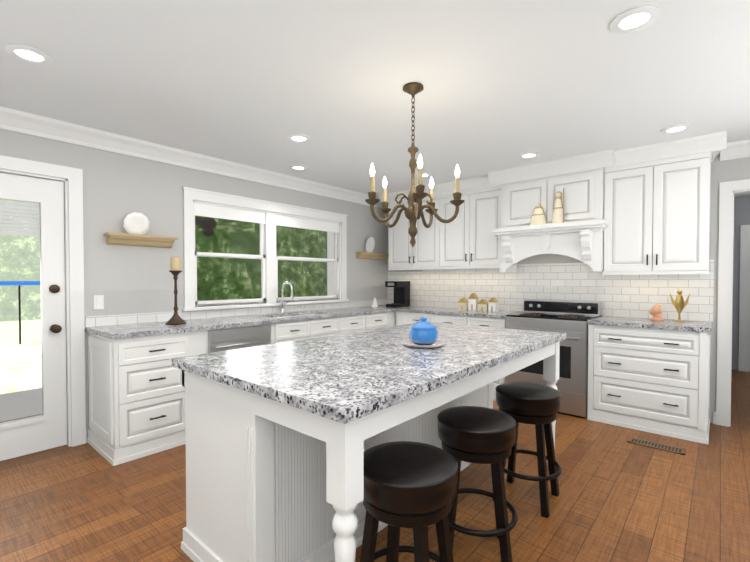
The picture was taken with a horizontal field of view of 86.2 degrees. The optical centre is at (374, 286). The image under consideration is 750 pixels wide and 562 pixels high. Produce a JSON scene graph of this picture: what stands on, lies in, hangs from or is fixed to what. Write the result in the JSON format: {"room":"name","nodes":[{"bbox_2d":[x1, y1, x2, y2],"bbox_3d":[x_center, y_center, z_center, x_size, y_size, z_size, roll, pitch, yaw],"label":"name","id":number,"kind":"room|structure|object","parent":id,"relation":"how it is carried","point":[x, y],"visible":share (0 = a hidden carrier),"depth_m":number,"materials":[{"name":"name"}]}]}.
{"room":"kitchen","nodes":[
{"label":"kitchen","id":0,"kind":"room"},
{"bbox_2d":[0,129,386,437],"bbox_3d":[-1.948,0.000,3.648,0.120,2.460,6.640,1,1,41],"label":"wall","id":1,"kind":"structure","parent":0,"point":[118,188],"depth_m":3.48,"materials":[{"name":"paint"}]},
{"bbox_2d":[0,173,66,460],"bbox_3d":[-2.664,0.219,2.757,0.115,2.028,0.870,1,1,41],"label":"patio door","id":2,"kind":"structure","parent":1,"relation":"in","point":[46,429],"depth_m":3.00,"materials":[{"name":"paint"}]},
{"bbox_2d":[0,155,85,446],"bbox_3d":[-2.688,0.170,2.777,0.142,2.150,1.090,1,1,41],"label":"door frame","id":3,"kind":"structure","parent":1,"relation":"attached to","point":[71,178],"depth_m":3.10,"materials":[{"name":"paint"}]},
{"bbox_2d":[93,295,103,309],"bbox_3d":[-2.225,0.129,3.229,0.008,0.115,0.070,1,1,41],"label":"electrical outlet plate","id":4,"kind":"object","parent":1,"relation":"attached to","point":[98,301],"visible":1,"depth_m":3.23,"materials":[{"name":"paint"}]},
{"bbox_2d":[103,232,177,247],"bbox_3d":[-1.979,-0.386,3.417,0.123,0.090,0.540,1,1,41],"label":"shelf","id":5,"kind":"object","parent":1,"relation":"attached to","point":[122,239],"visible":1,"depth_m":3.38,"materials":[{"name":"brown wood"}]},
{"bbox_2d":[123,212,149,234],"bbox_3d":[-2.018,-0.523,3.395,0.052,0.197,0.201,1,1,41],"label":"plate","id":6,"kind":"object","parent":5,"relation":"on","point":[136,223],"visible":0.92,"depth_m":3.40,"materials":[{"name":"white ceramic"}]},
{"bbox_2d":[0,106,388,207],"bbox_3d":[-1.857,-1.167,3.548,0.120,0.123,6.399,1,1,41],"label":"crown molding","id":7,"kind":"structure","parent":1,"relation":"attached to","point":[13,120],"depth_m":3.48,"materials":[{"name":"paint"}]},
{"bbox_2d":[182,186,348,310],"bbox_3d":[-1.109,-0.361,4.562,0.150,1.150,2.160,1,1,41],"label":"window","id":8,"kind":"structure","parent":1,"relation":"in","point":[268,216],"depth_m":4.43,"materials":[{"name":"paint"}]},
{"bbox_2d":[355,252,388,259],"bbox_3d":[-0.017,-0.426,5.692,0.123,0.090,0.630,1,1,41],"label":"shelf","id":9,"kind":"object","parent":1,"relation":"attached to","point":[371,256],"visible":0.86,"depth_m":5.63,"materials":[{"name":"brown wood"}]},
{"bbox_2d":[366,237,374,251],"bbox_3d":[-0.069,-0.580,5.649,0.057,0.226,0.184,1,1,41],"label":"plate","id":10,"kind":"object","parent":9,"relation":"on","point":[370,243],"visible":0.92,"depth_m":5.66,"materials":[{"name":"white ceramic"}]},
{"bbox_2d":[86,411,715,442],"bbox_3d":[-0.104,1.202,2.078,4.749,0.110,6.399,1,1,41],"label":"baseboard","id":11,"kind":"structure","parent":1,"relation":"attached to","point":[714,417],"depth_m":3.58,"materials":[{"name":"paint"}]},
{"bbox_2d":[0,369,749,561],"bbox_3d":[0.901,1.267,3.246,4.990,0.060,9.720,1,1,41],"label":"floor","id":12,"kind":"structure","parent":0,"point":[619,498],"depth_m":2.31,"materials":[{"name":"brown wood"}]},
{"bbox_2d":[85,271,422,465],"bbox_3d":[-0.795,0.514,4.384,0.674,1.405,3.787,1,1,41],"label":"cabinet","id":13,"kind":"object","parent":12,"relation":"on","point":[136,399],"visible":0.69,"depth_m":3.10,"materials":[{"name":"paint"}]},
{"bbox_2d":[165,257,186,324],"bbox_3d":[-1.689,0.035,3.398,0.166,0.566,0.166,1,1,41],"label":"candlestick","id":14,"kind":"object","parent":13,"relation":"on","point":[175,271],"visible":1,"depth_m":3.38,"materials":[{"name":"brown metal"}]},
{"bbox_2d":[371,298,377,306],"bbox_3d":[-0.002,0.214,5.512,0.100,0.135,0.100,1,1,41],"label":"tree figurine","id":15,"kind":"object","parent":13,"relation":"on","point":[374,304],"visible":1,"depth_m":5.49,"materials":[{"name":"white ceramic"}]},
{"bbox_2d":[385,281,409,306],"bbox_3d":[0.315,0.106,5.533,0.200,0.350,0.312,1,1,41],"label":"coffee maker","id":16,"kind":"object","parent":13,"relation":"on","point":[401,293],"visible":1,"depth_m":5.51,"materials":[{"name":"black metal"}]},
{"bbox_2d":[181,342,559,561],"bbox_3d":[0.177,0.812,2.354,1.104,0.880,2.111,1,1,41],"label":"kitchen island","id":17,"kind":"object","parent":12,"relation":"on","point":[282,437],"depth_m":1.66,"materials":[{"name":"paint"}]},
{"bbox_2d":[172,322,565,425],"bbox_3d":[0.182,0.353,2.342,1.160,0.038,2.164,1,1,41],"label":"island countertop","id":18,"kind":"structure","parent":17,"relation":"on","point":[342,378],"depth_m":1.77,"materials":[{"name":"grey stone"}]},
{"bbox_2d":[403,317,444,347],"bbox_3d":[0.274,0.255,2.264,0.236,0.160,0.236,1,1,41],"label":"lidded jar","id":19,"kind":"object","parent":18,"relation":"on","point":[423,333],"visible":1,"depth_m":2.21,"materials":[{"name":"blue ceramic"}]},
{"bbox_2d":[360,441,457,561],"bbox_3d":[0.116,0.945,1.449,0.379,0.652,0.379,1,1,41],"label":"stool","id":20,"kind":"object","parent":12,"relation":"on","point":[410,484],"visible":0.96,"depth_m":1.34,"materials":[{"name":"leather"}]},
{"bbox_2d":[437,406,517,561],"bbox_3d":[0.476,0.937,1.897,0.399,0.652,0.400,1,1,41],"label":"stool","id":21,"kind":"object","parent":12,"relation":"on","point":[476,435],"visible":0.88,"depth_m":1.77,"materials":[{"name":"leather"}]},
{"bbox_2d":[493,382,561,517],"bbox_3d":[0.898,0.929,2.372,0.379,0.652,0.379,1,1,41],"label":"stool","id":22,"kind":"object","parent":12,"relation":"on","point":[537,406],"visible":0.85,"depth_m":2.24,"materials":[{"name":"leather"}]},
{"bbox_2d":[378,131,726,443],"bbox_3d":[1.492,-0.014,4.468,3.620,2.459,0.662,1,1,41],"label":"cabinet","id":23,"kind":"object","parent":12,"relation":"on","point":[632,232],"visible":0.81,"depth_m":3.77,"materials":[{"name":"paint"}]},
{"bbox_2d":[457,298,466,309],"bbox_3d":[1.090,0.216,4.941,0.130,0.150,0.088,1,1,41],"label":"house","id":24,"kind":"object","parent":23,"relation":"on","point":[462,303],"depth_m":4.91,"materials":[{"name":"beige ceramic"}]},
{"bbox_2d":[467,293,498,311],"bbox_3d":[1.287,0.189,4.770,0.360,0.210,0.088,1,1,41],"label":"house","id":25,"kind":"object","parent":23,"relation":"on","point":[472,303],"depth_m":4.74,"materials":[{"name":"beige ceramic"}]},
{"bbox_2d":[530,203,546,224],"bbox_3d":[1.660,-0.732,4.076,0.170,0.225,0.090,1,1,41],"label":"figurine","id":26,"kind":"object","parent":23,"relation":"on","point":[538,217],"visible":1,"depth_m":4.05,"materials":[{"name":"beige ceramic"}]},
{"bbox_2d":[552,188,564,223],"bbox_3d":[1.807,-0.785,3.955,0.121,0.336,0.090,1,1,41],"label":"figurine","id":27,"kind":"object","parent":23,"relation":"on","point":[558,213],"visible":0.85,"depth_m":3.93,"materials":[{"name":"beige ceramic"}]},
{"bbox_2d":[649,304,664,320],"bbox_3d":[2.579,0.239,3.672,0.119,0.148,0.128,1,1,41],"label":"figurine","id":28,"kind":"object","parent":23,"relation":"on","point":[655,311],"visible":1,"depth_m":3.65,"materials":[{"name":"ceramic"}]},
{"bbox_2d":[669,290,689,321],"bbox_3d":[2.722,0.174,3.586,0.150,0.282,0.082,1,1,41],"label":"figurine","id":29,"kind":"object","parent":23,"relation":"on","point":[679,304],"visible":1,"depth_m":3.57,"materials":[{"name":"gold metal"}]},
{"bbox_2d":[505,299,601,418],"bbox_3d":[1.832,0.689,4.139,0.764,1.065,0.697,1,1,41],"label":"range","id":30,"kind":"object","parent":12,"relation":"on","point":[570,319],"visible":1,"depth_m":3.83,"materials":[{"name":"silver metal"}]},
{"bbox_2d":[627,437,685,454],"bbox_3d":[2.177,1.236,3.110,0.360,0.006,0.120,1,1,41],"label":"floor vent","id":31,"kind":"object","parent":12,"relation":"in","point":[677,450],"visible":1,"depth_m":3.10,"materials":[{"name":"brown metal"}]},
{"bbox_2d":[0,0,749,196],"bbox_3d":[0.901,-1.253,3.203,4.990,0.060,9.720,1,1,41],"label":"ceiling","id":32,"kind":"structure","parent":0,"point":[256,83],"depth_m":2.33,"materials":[{"name":"paint"}]},
{"bbox_2d":[4,44,52,64],"bbox_3d":[-1.791,-1.197,2.079,0.192,0.012,0.192,1,1,41],"label":"recessed light","id":33,"kind":"object","parent":32,"relation":"in","point":[28,54],"visible":1,"depth_m":2.07,"materials":[{"name":"paint"}]},
{"bbox_2d":[289,165,307,169],"bbox_3d":[-0.798,-1.234,4.180,0.192,0.012,0.192,1,1,41],"label":"recessed light","id":34,"kind":"object","parent":32,"relation":"in","point":[297,167],"visible":0.98,"depth_m":4.17,"materials":[{"name":"paint"}]},
{"bbox_2d":[287,134,310,141],"bbox_3d":[-0.627,-1.218,3.306,0.192,0.012,0.192,1,1,41],"label":"recessed light","id":35,"kind":"object","parent":32,"relation":"in","point":[298,137],"visible":1,"depth_m":3.29,"materials":[{"name":"paint"}]},
{"bbox_2d":[365,82,463,246],"bbox_3d":[0.233,-0.722,2.461,0.585,0.974,0.580,1,1,41],"label":"chandelier","id":36,"kind":"object","parent":32,"relation":"hanging from","point":[413,213],"visible":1,"depth_m":2.41,"materials":[{"name":"gold metal"}]},
{"bbox_2d":[415,172,431,176],"bbox_3d":[0.535,-1.239,4.470,0.192,0.012,0.192,1,1,41],"label":"recessed light","id":37,"kind":"object","parent":32,"relation":"in","point":[425,174],"visible":0.71,"depth_m":4.45,"materials":[{"name":"paint"}]},
{"bbox_2d":[518,152,539,158],"bbox_3d":[1.445,-1.226,3.764,0.192,0.012,0.192,1,1,41],"label":"recessed light","id":38,"kind":"object","parent":32,"relation":"in","point":[526,155],"visible":0.96,"depth_m":3.75,"materials":[{"name":"paint"}]},
{"bbox_2d":[610,5,659,33],"bbox_3d":[1.165,-1.192,1.801,0.192,0.012,0.192,1,1,41],"label":"recessed light","id":39,"kind":"object","parent":32,"relation":"in","point":[634,19],"visible":1,"depth_m":1.79,"materials":[{"name":"paint"}]},
{"bbox_2d":[661,124,690,133],"bbox_3d":[2.330,-1.215,3.107,0.192,0.012,0.192,1,1,41],"label":"recessed light","id":40,"kind":"object","parent":32,"relation":"in","point":[675,128],"visible":0.94,"depth_m":3.09,"materials":[{"name":"paint"}]},
{"bbox_2d":[387,154,749,422],"bbox_3d":[2.070,-0.015,4.488,4.870,2.460,0.120,1,1,41],"label":"wall","id":41,"kind":"structure","parent":0,"point":[731,170],"depth_m":3.58,"materials":[{"name":"paint"}]},
{"bbox_2d":[716,179,749,426],"bbox_3d":[3.447,0.163,3.290,0.965,2.145,0.140,1,1,41],"label":"door frame","id":42,"kind":"structure","parent":41,"relation":"attached to","point":[729,190],"depth_m":3.52,"materials":[{"name":"paint"}]},
{"bbox_2d":[720,139,749,160],"bbox_3d":[3.334,-1.161,3.230,0.841,0.123,0.104,1,1,41],"label":"crown molding","id":43,"kind":"structure","parent":41,"relation":"attached to","point":[738,149],"depth_m":3.43,"materials":[{"name":"paint"}]},
{"bbox_2d":[731,196,749,369],"bbox_3d":[5.439,-0.033,5.531,2.370,2.460,0.100,1,1,41],"label":"wall","id":44,"kind":"structure","parent":0,"point":[741,210],"depth_m":5.70,"materials":[{"name":"grey paint"}]},
{"bbox_2d":[738,225,749,371],"bbox_3d":[5.469,0.174,5.386,0.850,2.050,0.075,1,1,41],"label":"door frame","id":45,"kind":"structure","parent":44,"relation":"attached to","point":[744,333],"depth_m":5.61,"materials":[{"name":"paint"}]},
{"label":"outside","id":46,"kind":"structure","parent":0,"visible":0},
{"bbox_2d":[0,388,41,422],"bbox_3d":[-2.803,1.294,4.672,2.479,0.075,10.000,1,1,41],"label":"floor","id":47,"kind":"structure","parent":46,"point":[26,404],"depth_m":4.33,"materials":[{"name":"grey concrete"}]},
{"bbox_2d":[327,232,334,295],"bbox_3d":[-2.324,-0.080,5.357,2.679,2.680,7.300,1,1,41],"label":"column","id":48,"kind":"structure","parent":47,"relation":"on","point":[331,277],"depth_m":8.77,"materials":[{"name":"white"}]},
{"bbox_2d":[195,217,250,235],"bbox_3d":[-2.224,-0.912,5.439,1.219,0.480,1.165,1,1,41],"label":"fan","id":49,"kind":"object","parent":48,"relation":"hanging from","point":[206,223],"depth_m":5.35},
{"bbox_2d":[0,340,41,393],"bbox_3d":[-6.780,1.425,6.783,6.300,0.100,24.000,1,1,41],"label":"ground","id":50,"kind":"structure","parent":46,"point":[32,366],"depth_m":6.87,"materials":[{"name":"white"}]},
{"bbox_2d":[0,281,39,343],"bbox_3d":[-6.955,0.626,8.175,3.260,1.450,3.260,1,1,41],"label":"trampoline","id":51,"kind":"object","parent":50,"relation":"on","point":[18,283],"depth_m":9.19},
{"bbox_2d":[0,199,326,342],"bbox_3d":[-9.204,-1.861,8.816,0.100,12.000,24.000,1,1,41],"label":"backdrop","id":52,"kind":"structure","parent":46,"point":[15,252],"depth_m":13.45,"materials":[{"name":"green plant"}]}
]}

